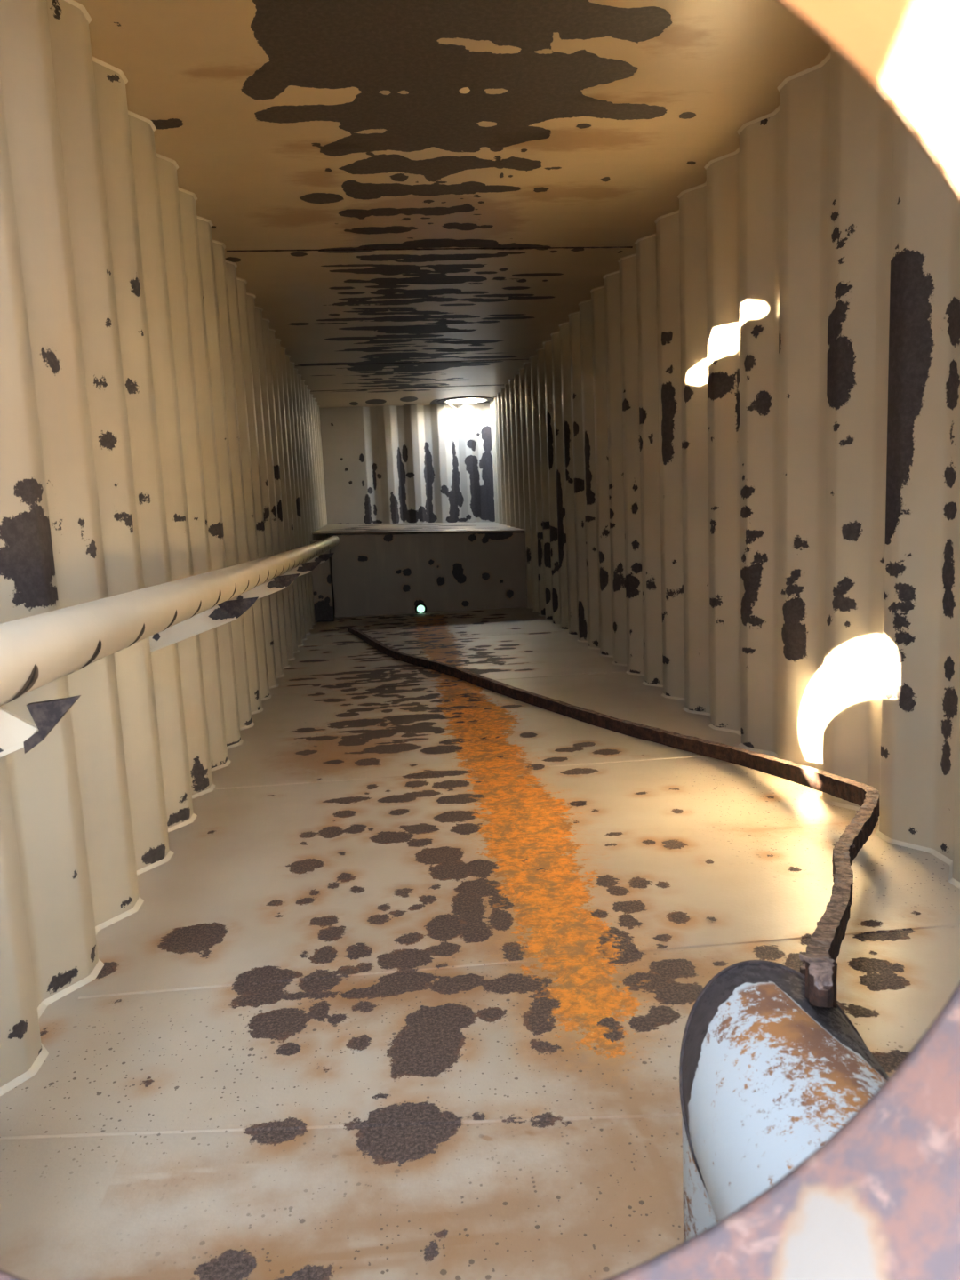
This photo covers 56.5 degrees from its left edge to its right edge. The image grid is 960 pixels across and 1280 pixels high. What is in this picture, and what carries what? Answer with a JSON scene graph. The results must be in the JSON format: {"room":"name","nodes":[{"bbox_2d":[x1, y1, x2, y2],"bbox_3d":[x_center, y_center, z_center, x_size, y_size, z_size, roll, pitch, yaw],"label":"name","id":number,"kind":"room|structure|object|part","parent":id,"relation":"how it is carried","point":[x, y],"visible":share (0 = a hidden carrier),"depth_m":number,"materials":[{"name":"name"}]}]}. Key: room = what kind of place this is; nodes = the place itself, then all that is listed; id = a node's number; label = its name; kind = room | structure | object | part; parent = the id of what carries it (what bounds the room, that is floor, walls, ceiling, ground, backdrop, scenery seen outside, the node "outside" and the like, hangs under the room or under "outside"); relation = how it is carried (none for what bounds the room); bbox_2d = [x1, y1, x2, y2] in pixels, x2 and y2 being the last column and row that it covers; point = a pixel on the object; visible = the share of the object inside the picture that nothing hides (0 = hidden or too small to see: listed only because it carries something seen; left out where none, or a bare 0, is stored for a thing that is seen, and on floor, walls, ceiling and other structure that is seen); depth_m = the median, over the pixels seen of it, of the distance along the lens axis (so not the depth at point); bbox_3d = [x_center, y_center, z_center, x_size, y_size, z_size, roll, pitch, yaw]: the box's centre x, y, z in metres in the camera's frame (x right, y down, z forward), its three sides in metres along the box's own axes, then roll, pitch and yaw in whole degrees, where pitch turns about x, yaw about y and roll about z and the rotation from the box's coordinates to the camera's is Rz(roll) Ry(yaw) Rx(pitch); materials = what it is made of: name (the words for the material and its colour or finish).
{"room":"tank interior","nodes":[
{"label":"tank interior","id":0,"kind":"room"},
{"bbox_2d":[0,0,333,1095],"bbox_3d":[-1.467,-1.017,6.164,0.084,2.516,12.070,-3,8,-6],"label":"wall","id":1,"kind":"structure","parent":0,"point":[156,428],"depth_m":2.60,"materials":[{"name":"metal"}]},
{"bbox_2d":[0,695,80,757],"bbox_3d":[-0.767,0.178,1.305,0.378,0.177,0.036,-3,8,-6],"label":"bracket","id":2,"kind":"object","parent":1,"relation":"attached to","point":[16,732],"visible":1,"depth_m":1.29,"materials":[{"name":"metal"}]},
{"bbox_3d":[-0.796,0.179,1.290,0.316,0.170,0.008,-3,8,-6],"label":"plate","id":3,"kind":"part","parent":2,"relation":"part of","materials":[{"name":"paint"}]},
{"bbox_2d":[0,536,339,705],"bbox_3d":[-1.038,-0.462,4.911,0.101,0.182,9.181,-3,8,-6],"label":"pipe","id":4,"kind":"object","parent":1,"relation":"attached to","point":[39,650],"visible":1,"depth_m":1.52,"materials":[{"name":"metal"}]},
{"bbox_2d":[148,596,258,652],"bbox_3d":[-0.926,-0.043,2.938,0.408,0.178,0.036,-3,8,-6],"label":"bracket","id":5,"kind":"object","parent":1,"relation":"attached to","point":[227,612],"visible":0.59,"depth_m":2.92,"materials":[{"name":"metal"}]},
{"bbox_3d":[-0.953,-0.042,2.923,0.351,0.170,0.008,-3,8,-6],"label":"plate","id":6,"kind":"part","parent":5,"relation":"part of","materials":[{"name":"paint"}]},
{"bbox_2d":[229,573,300,600],"bbox_3d":[-1.081,-0.229,4.393,0.408,0.178,0.036,-3,8,-6],"label":"bracket","id":7,"kind":"object","parent":1,"relation":"attached to","point":[278,583],"visible":0.44,"depth_m":4.38,"materials":[{"name":"metal"}]},
{"bbox_3d":[-1.108,-0.228,4.378,0.351,0.170,0.008,-3,8,-6],"label":"plate","id":8,"kind":"part","parent":7,"relation":"part of","materials":[{"name":"paint"}]},
{"bbox_2d":[279,560,320,575],"bbox_3d":[-1.236,-0.420,5.852,0.408,0.178,0.036,-3,8,-6],"label":"bracket","id":9,"kind":"object","parent":1,"relation":"attached to","point":[305,568],"visible":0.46,"depth_m":5.84,"materials":[{"name":"metal"}]},
{"bbox_3d":[-1.264,-0.418,5.837,0.351,0.170,0.008,-3,8,-6],"label":"plate","id":10,"kind":"part","parent":9,"relation":"part of","materials":[{"name":"paint"}]},
{"bbox_2d":[305,552,333,563],"bbox_3d":[-1.392,-0.614,7.311,0.408,0.178,0.036,-3,8,-6],"label":"bracket","id":11,"kind":"object","parent":1,"relation":"attached to","point":[324,557],"visible":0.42,"depth_m":7.30,"materials":[{"name":"metal"}]},
{"bbox_3d":[-1.419,-0.613,7.296,0.351,0.170,0.008,-3,8,-6],"label":"plate","id":12,"kind":"part","parent":11,"relation":"part of","materials":[{"name":"paint"}]},
{"bbox_2d":[319,402,495,591],"bbox_3d":[-0.949,-1.908,12.187,2.406,2.516,0.070,-3,8,-6],"label":"wall","id":13,"kind":"structure","parent":0,"point":[412,463],"depth_m":12.11,"materials":[{"name":"metal"}]},
{"bbox_2d":[73,0,830,407],"bbox_3d":[-0.371,-2.333,6.082,2.420,0.027,12.140,-3,8,-6],"label":"ceiling","id":14,"kind":"structure","parent":0,"point":[414,196],"depth_m":3.53,"materials":[{"name":"metal"}]},
{"bbox_3d":[-0.918,-3.039,11.194,2.420,0.001,1.742,-3,8,-6],"label":"plate","id":15,"kind":"part","parent":14,"relation":"part of","materials":[{"name":"beige metal"}]},
{"bbox_3d":[-0.737,-2.804,9.507,2.420,0.001,1.783,-3,8,-6],"label":"plate","id":16,"kind":"part","parent":14,"relation":"part of","materials":[{"name":"beige metal"}]},
{"bbox_3d":[-0.447,-2.426,6.793,2.420,0.001,3.775,-3,8,-6],"label":"plate","id":17,"kind":"part","parent":14,"relation":"part of","materials":[{"name":"beige metal"}]},
{"bbox_3d":[-0.114,-1.993,3.686,2.420,0.001,2.631,-3,8,-6],"label":"plate","id":18,"kind":"part","parent":14,"relation":"part of","materials":[{"name":"beige metal"}]},
{"bbox_2d":[436,396,493,404],"bbox_3d":[-0.193,-3.210,11.746,0.760,0.142,0.760,-3,8,-6],"label":"roof hatch","id":19,"kind":"object","parent":14,"relation":"attached to","point":[460,400],"visible":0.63,"depth_m":11.89,"materials":[{"name":"metal"}]},
{"bbox_2d":[445,400,469,422],"bbox_3d":[-0.301,-3.027,11.832,0.353,0.268,0.032,-8,10,-32],"label":"hanging rod","id":20,"kind":"object","parent":19,"relation":"hanging from","point":[446,402],"visible":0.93,"depth_m":11.82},
{"bbox_2d":[0,596,959,1279],"bbox_3d":[-0.258,0.175,6.439,2.420,0.034,12.130,-3,8,-6],"label":"floor","id":21,"kind":"structure","parent":0,"point":[411,992],"depth_m":2.06,"materials":[{"name":"metal"}]},
{"bbox_3d":[0.311,0.904,1.112,2.420,0.001,1.217,-3,8,-6],"label":"plate","id":22,"kind":"part","parent":21,"relation":"part of","materials":[{"name":"beige metal"}]},
{"bbox_2d":[309,522,527,622],"bbox_3d":[-0.755,-0.947,10.834,2.384,0.982,3.040,-3,8,-6],"label":"step","id":23,"kind":"structure","parent":21,"relation":"on","point":[372,574],"depth_m":9.69,"materials":[{"name":"paint"}]},
{"bbox_3d":[-1.658,-0.606,9.248,0.237,0.840,0.012,-3,8,-6],"label":"post plate","id":24,"kind":"part","parent":23,"relation":"part of","materials":[{"name":"paint"}]},
{"bbox_3d":[-1.730,-0.898,10.909,0.010,0.950,2.700,-3,8,-6],"label":"plate","id":25,"kind":"part","parent":23,"relation":"part of","materials":[{"name":"metal"}]},
{"bbox_3d":[-0.778,-1.376,10.924,2.362,0.158,2.740,-3,8,-6],"label":"plate","id":26,"kind":"part","parent":23,"relation":"part of","materials":[{"name":"paint"}]},
{"bbox_2d":[415,602,426,613],"bbox_3d":[-0.642,-0.338,9.707,0.132,0.132,0.049,-3,8,-6],"label":"light","id":27,"kind":"object","parent":23,"relation":"attached to","point":[420,607],"visible":0.94,"depth_m":9.69,"materials":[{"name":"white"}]},
{"bbox_3d":[-0.644,-0.340,10.037,2.420,0.001,4.800,-3,8,-6],"label":"plate","id":28,"kind":"part","parent":21,"relation":"part of","materials":[{"name":"beige metal"}]},
{"bbox_3d":[-0.283,0.130,6.663,2.420,0.001,2.050,-3,8,-6],"label":"plate","id":29,"kind":"part","parent":21,"relation":"part of","materials":[{"name":"beige metal"}]},
{"bbox_3d":[0.237,0.807,1.803,2.420,0.001,0.741,-3,8,-6],"label":"plate","id":30,"kind":"part","parent":21,"relation":"part of","materials":[{"name":"beige metal"}]},
{"bbox_3d":[-0.070,0.408,4.668,2.420,0.001,2.002,-3,8,-6],"label":"plate","id":31,"kind":"part","parent":21,"relation":"part of","materials":[{"name":"beige metal"}]},
{"bbox_3d":[0.117,0.652,2.920,2.420,0.001,1.645,-3,8,-6],"label":"plate","id":32,"kind":"part","parent":21,"relation":"part of","materials":[{"name":"beige metal"}]},
{"bbox_2d":[348,626,879,1007],"bbox_3d":[0.160,0.102,4.811,1.211,0.543,7.570,-4,8,-12],"label":"hose","id":33,"kind":"object","parent":21,"relation":"on","point":[819,967],"visible":0.97,"depth_m":2.96,"materials":[{"name":"brown rubber"}]},
{"bbox_2d":[679,960,888,1241],"bbox_3d":[0.362,0.706,0.756,0.240,0.488,0.837,-3,8,0],"label":"pipe","id":34,"kind":"object","parent":21,"relation":"on","point":[768,1075],"visible":0.62,"depth_m":0.96,"materials":[{"name":"white metal"}]},
{"bbox_3d":[0.359,0.665,1.052,0.234,0.485,0.234,-3,8,-6],"label":"vertical leg","id":35,"kind":"part","parent":34,"relation":"part of","materials":[{"name":"white paint"}]},
{"bbox_2d":[489,46,959,888],"bbox_3d":[0.834,-1.153,6.391,0.084,2.516,12.070,-3,8,-6],"label":"wall","id":36,"kind":"structure","parent":0,"point":[731,474],"depth_m":3.40,"materials":[{"name":"metal"}]},
{"bbox_3d":[0.320,-0.256,0.328,2.396,2.516,0.012,-3,8,-6],"label":"wall","id":37,"kind":"structure","parent":0,"visible":0},
{"bbox_2d":[0,0,959,1279],"bbox_3d":[-0.023,0.033,0.187,0.712,0.712,0.308,-3,8,-6],"label":"manway neck","id":38,"kind":"object","parent":37,"relation":"attached to","point":[879,1199],"visible":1,"depth_m":0.35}
]}

